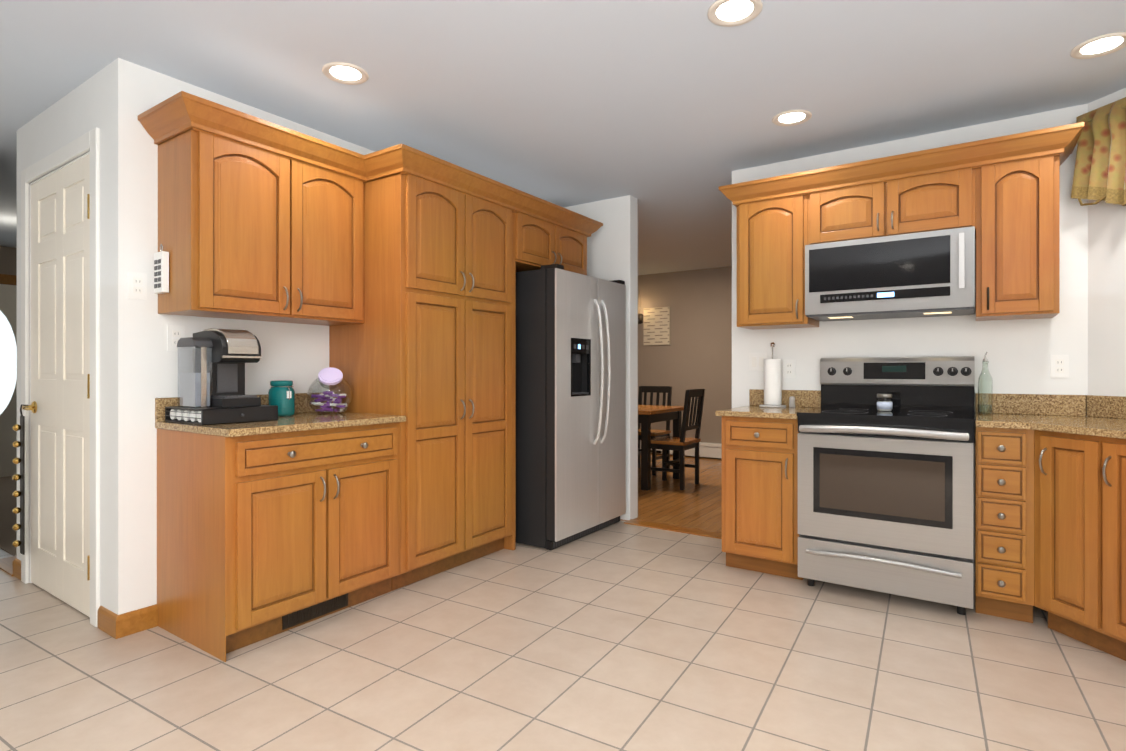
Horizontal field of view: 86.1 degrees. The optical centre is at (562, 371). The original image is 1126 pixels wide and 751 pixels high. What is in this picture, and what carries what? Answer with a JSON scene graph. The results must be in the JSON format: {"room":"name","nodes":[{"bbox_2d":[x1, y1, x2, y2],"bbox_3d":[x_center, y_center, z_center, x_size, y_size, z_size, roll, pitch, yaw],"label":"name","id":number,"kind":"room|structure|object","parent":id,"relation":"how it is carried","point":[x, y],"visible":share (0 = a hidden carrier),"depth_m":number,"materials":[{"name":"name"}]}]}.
{"room":"kitchen","nodes":[
{"label":"kitchen","id":0,"kind":"room"},
{"bbox_2d":[0,476,16,555],"bbox_3d":[-4.185,1.126,5.340,4.185,0.006,1.800,0,0,34],"label":"wall","id":1,"kind":"structure","parent":0,"point":[8,516],"depth_m":4.69,"materials":[{"name":"grey paint"}]},
{"bbox_2d":[0,246,16,274],"bbox_3d":[-6.019,-0.101,6.472,0.120,2.460,4.000,0,0,34],"label":"wall","id":2,"kind":"structure","parent":0,"point":[8,260],"depth_m":6.47,"materials":[{"name":"grey paint"}]},
{"bbox_2d":[0,274,16,285],"bbox_3d":[-6.046,0.049,6.297,0.029,2.160,1.120,0,0,34],"label":"trim","id":3,"kind":"structure","parent":2,"relation":"attached to","point":[5,279],"depth_m":6.44,"materials":[{"name":"brown wood"}]},
{"bbox_2d":[0,284,16,476],"bbox_3d":[-6.037,0.102,6.291,0.050,2.045,0.920,0,0,34],"label":"front door","id":4,"kind":"structure","parent":2,"relation":"in","point":[8,366],"depth_m":6.43,"materials":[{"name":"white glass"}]},
{"bbox_2d":[17,66,106,607],"bbox_3d":[-2.470,-0.100,3.028,1.255,2.460,0.120,0,0,34],"label":"wall","id":5,"kind":"structure","parent":0,"point":[101,99],"depth_m":2.76,"materials":[{"name":"white paint"}]},
{"bbox_2d":[12,404,27,554],"bbox_3d":[-2.786,0.556,3.096,0.057,0.769,0.059,0,0,34],"label":"bell","id":6,"kind":"object","parent":5,"relation":"hanging from","point":[21,478],"visible":1,"depth_m":3.09,"materials":[{"name":"metal"}]},
{"bbox_2d":[22,154,89,616],"bbox_3d":[-2.481,0.067,2.953,0.864,2.110,0.097,0,0,34],"label":"closet door","id":7,"kind":"structure","parent":5,"relation":"in","point":[59,407],"depth_m":2.95,"materials":[{"name":"white wood"}]},
{"bbox_2d":[21,127,99,626],"bbox_3d":[-2.448,0.028,3.003,1.040,2.205,0.136,0,0,34],"label":"door frame","id":8,"kind":"structure","parent":5,"relation":"attached to","point":[89,141],"depth_m":2.69,"materials":[{"name":"white wood"}]},
{"bbox_2d":[107,58,374,614],"bbox_3d":[-1.090,-0.100,3.829,0.120,2.460,3.000,0,0,34],"label":"wall","id":9,"kind":"structure","parent":0,"point":[142,368],"depth_m":2.62,"materials":[{"name":"white paint"}]},
{"bbox_2d":[13,558,157,638],"bbox_3d":[-3.322,1.083,2.053,1.828,0.095,2.748,0,0,34],"label":"baseboard","id":10,"kind":"structure","parent":9,"relation":"attached to","point":[113,624],"depth_m":2.61,"materials":[{"name":"brown wood"}]},
{"bbox_2d":[128,271,146,299],"bbox_3d":[-1.844,-0.370,2.612,0.008,0.116,0.072,0,0,34],"label":"switch plate","id":11,"kind":"object","parent":9,"relation":"attached to","point":[137,285],"visible":1,"depth_m":2.61,"materials":[{"name":"white plastic"}]},
{"bbox_2d":[167,325,184,350],"bbox_3d":[-1.758,-0.150,2.738,0.008,0.116,0.072,0,0,34],"label":"electrical outlet plate","id":12,"kind":"object","parent":9,"relation":"attached to","point":[175,333],"visible":0.83,"depth_m":2.73,"materials":[{"name":"white plastic"}]},
{"bbox_2d":[154,115,365,326],"bbox_3d":[-1.421,-0.645,2.940,0.333,0.780,0.862,0,0,34],"label":"upper cabinet","id":13,"kind":"object","parent":9,"relation":"attached to","point":[250,227],"depth_m":2.72,"materials":[{"name":"brown wood"}]},
{"bbox_2d":[154,244,168,293],"bbox_3d":[-1.746,-0.447,2.617,0.085,0.215,0.029,0,0,34],"label":"keypad","id":14,"kind":"object","parent":13,"relation":"attached to","point":[161,272],"visible":1,"depth_m":2.60,"materials":[{"name":"white plastic"}]},
{"bbox_2d":[522,207,589,274],"bbox_3d":[-0.309,-0.866,4.314,0.618,0.340,0.873,0,0,34],"label":"upper cabinet","id":15,"kind":"object","parent":9,"relation":"attached to","point":[546,240],"depth_m":4.10,"materials":[{"name":"brown wood"}]},
{"bbox_2d":[0,521,1125,750],"bbox_3d":[-2.791,1.160,2.121,11.400,0.060,7.660,0,0,34],"label":"floor","id":16,"kind":"structure","parent":0,"point":[620,635],"depth_m":2.26,"materials":[{"name":"beige tile"}]},
{"bbox_2d":[157,422,399,661],"bbox_3d":[-1.291,0.692,2.848,0.653,0.876,0.865,0,0,34],"label":"base cabinet","id":17,"kind":"object","parent":16,"relation":"on","point":[260,537],"visible":1,"depth_m":2.56,"materials":[{"name":"brown wood"}]},
{"bbox_2d":[155,393,405,436],"bbox_3d":[-1.297,0.186,2.846,0.642,0.134,0.872,0,0,34],"label":"countertop","id":18,"kind":"structure","parent":17,"relation":"on","point":[305,416],"depth_m":2.67,"materials":[{"name":"stone"}]},
{"bbox_2d":[165,405,277,424],"bbox_3d":[-1.524,0.190,2.699,0.349,0.066,0.325,0,0,34],"label":"drawer","id":19,"kind":"object","parent":18,"relation":"on","point":[205,415],"visible":0.98,"depth_m":2.60,"materials":[{"name":"black plastic"}]},
{"bbox_2d":[177,328,261,407],"bbox_3d":[-1.539,-0.017,2.694,0.280,0.347,0.246,0,0,34],"label":"coffee maker","id":20,"kind":"object","parent":19,"relation":"on","point":[220,358],"visible":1,"depth_m":2.64,"materials":[{"name":"black plastic"}]},
{"bbox_2d":[268,380,294,415],"bbox_3d":[-1.405,0.135,3.015,0.135,0.177,0.126,0,0,34],"label":"jar","id":21,"kind":"object","parent":18,"relation":"on","point":[281,394],"visible":0.94,"depth_m":2.97,"materials":[{"name":"teal"}]},
{"bbox_2d":[307,367,352,413],"bbox_3d":[-1.218,0.102,3.166,0.242,0.242,0.224,0,0,34],"label":"candy jar","id":22,"kind":"object","parent":18,"relation":"on","point":[331,376],"visible":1,"depth_m":3.11,"materials":[{"name":"clear glass"}]},
{"bbox_2d":[0,519,721,575],"bbox_3d":[-1.097,1.125,3.834,3.464,0.010,3.040,0,0,34],"label":"threshold","id":23,"kind":"object","parent":16,"relation":"on","point":[6,565],"depth_m":4.21,"materials":[{"name":"brown wood"}]},
{"bbox_2d":[329,163,521,590],"bbox_3d":[-0.799,0.047,3.597,0.618,2.166,0.925,0,0,34],"label":"tall cabinet","id":24,"kind":"object","parent":16,"relation":"on","point":[395,268],"depth_m":3.28,"materials":[{"name":"brown wood"}]},
{"bbox_2d":[516,264,625,549],"bbox_3d":[-0.095,0.230,4.336,0.891,1.800,0.905,0,0,34],"label":"fridge","id":25,"kind":"object","parent":16,"relation":"on","point":[570,406],"visible":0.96,"depth_m":3.91,"materials":[{"name":"silver metal"}]},
{"bbox_2d":[722,416,803,579],"bbox_3d":[1.232,0.692,3.540,0.425,0.876,0.653,0,0,34],"label":"base cabinet","id":26,"kind":"object","parent":16,"relation":"on","point":[760,495],"visible":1,"depth_m":3.30,"materials":[{"name":"brown wood"}]},
{"bbox_2d":[715,389,820,418],"bbox_3d":[1.226,0.186,3.549,0.445,0.134,0.642,0,0,34],"label":"countertop","id":27,"kind":"structure","parent":26,"relation":"on","point":[807,399],"depth_m":3.69,"materials":[{"name":"stone"}]},
{"bbox_2d":[759,342,785,407],"bbox_3d":[1.301,0.022,3.739,0.160,0.402,0.160,0,0,34],"label":"paper towel holder","id":28,"kind":"object","parent":27,"relation":"on","point":[772,382],"visible":1,"depth_m":3.69,"materials":[{"name":"paper"}]},
{"bbox_2d":[789,396,794,407],"bbox_3d":[1.406,0.189,3.697,0.036,0.069,0.035,0,0,34],"label":"salt shaker","id":29,"kind":"object","parent":27,"relation":"on","point":[791,401],"visible":1,"depth_m":3.68,"materials":[{"name":"ceramic"}]},
{"bbox_2d":[797,356,974,614],"bbox_3d":[1.690,0.525,3.150,0.768,1.210,0.723,0,0,34],"label":"stove","id":30,"kind":"object","parent":16,"relation":"on","point":[886,501],"visible":0.98,"depth_m":2.95,"materials":[{"name":"silver metal"}]},
{"bbox_2d":[877,394,892,410],"bbox_3d":[1.727,0.168,3.236,0.076,0.093,0.075,0,0,34],"label":"candle jar","id":31,"kind":"object","parent":30,"relation":"on","point":[884,406],"visible":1,"depth_m":3.21,"materials":[{"name":"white glass"}]},
{"bbox_2d":[975,424,1030,622],"bbox_3d":[2.151,0.692,2.897,0.277,0.876,0.677,0,0,34],"label":"base cabinet","id":32,"kind":"object","parent":16,"relation":"on","point":[1002,455],"depth_m":2.69,"materials":[{"name":"brown wood"}]},
{"bbox_2d":[1031,430,1125,660],"bbox_3d":[2.477,0.692,2.053,1.341,0.876,1.350,0,0,34],"label":"base cabinet","id":33,"kind":"object","parent":16,"relation":"on","point":[1050,522],"depth_m":2.44,"materials":[{"name":"brown wood"}]},
{"bbox_2d":[975,393,1125,438],"bbox_3d":[2.342,0.186,2.296,0.778,0.134,1.923,0,0,-11],"label":"countertop","id":34,"kind":"structure","parent":33,"relation":"on","point":[1097,415],"depth_m":2.91,"materials":[{"name":"stone"}]},
{"bbox_2d":[978,352,992,414],"bbox_3d":[2.179,0.062,3.108,0.064,0.323,0.064,0,0,34],"label":"oil bottle","id":35,"kind":"object","parent":34,"relation":"on","point":[979,404],"visible":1,"depth_m":3.10,"materials":[{"name":"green glass"}]},
{"bbox_2d":[0,0,1125,274],"bbox_3d":[-1.736,-1.360,3.664,11.400,0.060,11.400,0,0,34],"label":"ceiling","id":36,"kind":"structure","parent":0,"point":[664,112],"depth_m":2.70,"materials":[{"name":"white paint"}]},
{"bbox_2d":[322,62,368,84],"bbox_3d":[-0.970,-1.325,2.689,0.196,0.009,0.196,0,0,34],"label":"recessed light","id":37,"kind":"object","parent":36,"relation":"in","point":[344,73],"visible":1,"depth_m":2.69,"materials":[{"name":"beige"}]},
{"bbox_2d":[707,0,762,26],"bbox_3d":[0.632,-1.325,2.220,0.196,0.009,0.196,0,0,34],"label":"recessed light","id":38,"kind":"object","parent":36,"relation":"in","point":[731,13],"visible":1,"depth_m":2.23,"materials":[{"name":"beige"}]},
{"bbox_2d":[772,109,811,125],"bbox_3d":[1.200,-1.325,3.161,0.196,0.009,0.196,0,0,34],"label":"recessed light","id":39,"kind":"object","parent":36,"relation":"in","point":[792,117],"visible":1,"depth_m":3.16,"materials":[{"name":"beige"}]},
{"bbox_2d":[1070,32,1125,58],"bbox_3d":[2.198,-1.325,2.460,0.196,0.009,0.196,0,0,34],"label":"recessed light","id":40,"kind":"object","parent":36,"relation":"in","point":[1102,45],"visible":0.98,"depth_m":2.46,"materials":[{"name":"beige"}]},
{"bbox_2d":[563,195,637,519],"bbox_3d":[-0.882,-0.101,5.577,3.450,2.460,0.120,0,0,34],"label":"wall","id":41,"kind":"structure","parent":0,"point":[612,248],"depth_m":4.61,"materials":[{"name":"white paint"}]},
{"bbox_2d":[620,453,721,532],"bbox_3d":[1.087,1.159,6.375,5.800,0.060,3.740,0,0,34],"label":"floor","id":42,"kind":"structure","parent":0,"point":[668,501],"depth_m":5.34,"materials":[{"name":"brown wood"}]},
{"bbox_2d":[638,386,671,474],"bbox_3d":[0.950,0.651,6.813,0.430,0.955,0.460,0,0,34],"label":"dining chair","id":43,"kind":"object","parent":42,"relation":"on","point":[664,390],"visible":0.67,"depth_m":6.89,"materials":[{"name":"brown wood"}]},
{"bbox_2d":[638,405,683,490],"bbox_3d":[0.446,0.751,6.413,1.500,0.755,0.900,0,0,34],"label":"dining table","id":44,"kind":"object","parent":42,"relation":"on","point":[648,415],"visible":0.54,"depth_m":5.74,"materials":[{"name":"brown wood"}]},
{"bbox_2d":[651,389,704,489],"bbox_3d":[1.111,0.652,5.959,0.460,0.955,0.430,0,0,34],"label":"dining chair","id":45,"kind":"object","parent":42,"relation":"on","point":[682,443],"visible":0.92,"depth_m":5.85,"materials":[{"name":"brown wood"}]},
{"bbox_2d":[638,266,731,458],"bbox_3d":[2.046,-0.101,7.778,5.800,2.460,0.120,0,0,34],"label":"wall","id":46,"kind":"structure","parent":0,"point":[696,353],"depth_m":7.93,"materials":[{"name":"beige paint"}]},
{"bbox_2d":[638,289,642,323],"bbox_3d":[0.995,-0.879,8.260,0.191,0.468,0.269,0,0,34],"label":"sconce","id":47,"kind":"object","parent":46,"relation":"attached to","point":[640,318],"visible":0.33,"depth_m":8.33,"materials":[{"name":"brown"}]},
{"bbox_2d":[643,306,669,345],"bbox_3d":[1.277,-0.611,8.217,0.396,0.516,0.021,0,0,34],"label":"sign frame","id":48,"kind":"object","parent":46,"relation":"attached to","point":[656,325],"visible":1,"depth_m":8.21,"materials":[{"name":"beige"}]},
{"bbox_2d":[651,442,721,457],"bbox_3d":[1.494,1.019,8.034,3.400,0.180,0.079,0,0,34],"label":"baseboard heater","id":49,"kind":"object","parent":46,"relation":"attached to","point":[712,450],"depth_m":7.75,"materials":[{"name":"white metal"}]},
{"bbox_2d":[732,104,1087,579],"bbox_3d":[2.024,-0.100,3.469,2.100,2.460,0.120,0,0,34],"label":"wall","id":50,"kind":"structure","parent":0,"point":[1020,352],"depth_m":3.28,"materials":[{"name":"white paint"}]},
{"bbox_2d":[749,353,766,370],"bbox_3d":[1.264,-0.060,3.910,0.116,0.116,0.008,0,0,34],"label":"switch plate","id":51,"kind":"object","parent":50,"relation":"attached to","point":[756,361],"visible":0.92,"depth_m":3.91,"materials":[{"name":"white plastic"}]},
{"bbox_2d":[731,186,818,329],"bbox_3d":[1.311,-0.655,3.679,0.412,0.770,0.334,0,0,34],"label":"upper cabinet","id":52,"kind":"object","parent":50,"relation":"attached to","point":[774,226],"depth_m":3.54,"materials":[{"name":"brown wood"}]},
{"bbox_2d":[783,359,794,377],"bbox_3d":[1.427,-0.015,3.799,0.072,0.116,0.008,0,0,34],"label":"electrical outlet plate","id":53,"kind":"object","parent":50,"relation":"attached to","point":[788,368],"visible":1,"depth_m":3.80,"materials":[{"name":"white plastic"}]},
{"bbox_2d":[811,158,978,243],"bbox_3d":[1.808,-0.875,3.339,0.792,0.330,0.334,0,0,34],"label":"upper cabinet","id":54,"kind":"object","parent":50,"relation":"attached to","point":[940,195],"depth_m":3.17,"materials":[{"name":"brown wood"}]},
{"bbox_2d":[805,226,974,320],"bbox_3d":[1.774,-0.503,3.291,0.784,0.403,0.448,0,0,34],"label":"microwave","id":55,"kind":"object","parent":54,"relation":"attached to","point":[923,274],"visible":1,"depth_m":3.13,"materials":[{"name":"metal"}]},
{"bbox_2d":[975,142,1062,320],"bbox_3d":[2.268,-0.655,3.025,0.323,0.770,0.334,0,0,34],"label":"upper cabinet","id":56,"kind":"object","parent":50,"relation":"attached to","point":[1001,194],"depth_m":2.89,"materials":[{"name":"brown wood"}]},
{"bbox_2d":[1050,355,1068,377],"bbox_3d":[2.517,-0.025,3.054,0.072,0.116,0.008,0,0,34],"label":"electrical outlet plate","id":57,"kind":"object","parent":50,"relation":"attached to","point":[1059,366],"visible":1,"depth_m":3.05,"materials":[{"name":"white plastic"}]},
{"bbox_2d":[1088,88,1125,396],"bbox_3d":[2.830,-0.100,2.147,0.120,2.460,1.750,0,0,-11],"label":"wall","id":58,"kind":"structure","parent":0,"point":[1106,299],"depth_m":2.91,"materials":[{"name":"white paint"}]},
{"bbox_2d":[1071,97,1125,205],"bbox_3d":[2.662,-0.992,2.255,0.166,0.505,1.425,0,0,-11],"label":"valance curtain","id":59,"kind":"object","parent":58,"relation":"attached to","point":[1100,170],"visible":0.98,"depth_m":2.83,"materials":[{"name":"fabric"}]}
]}

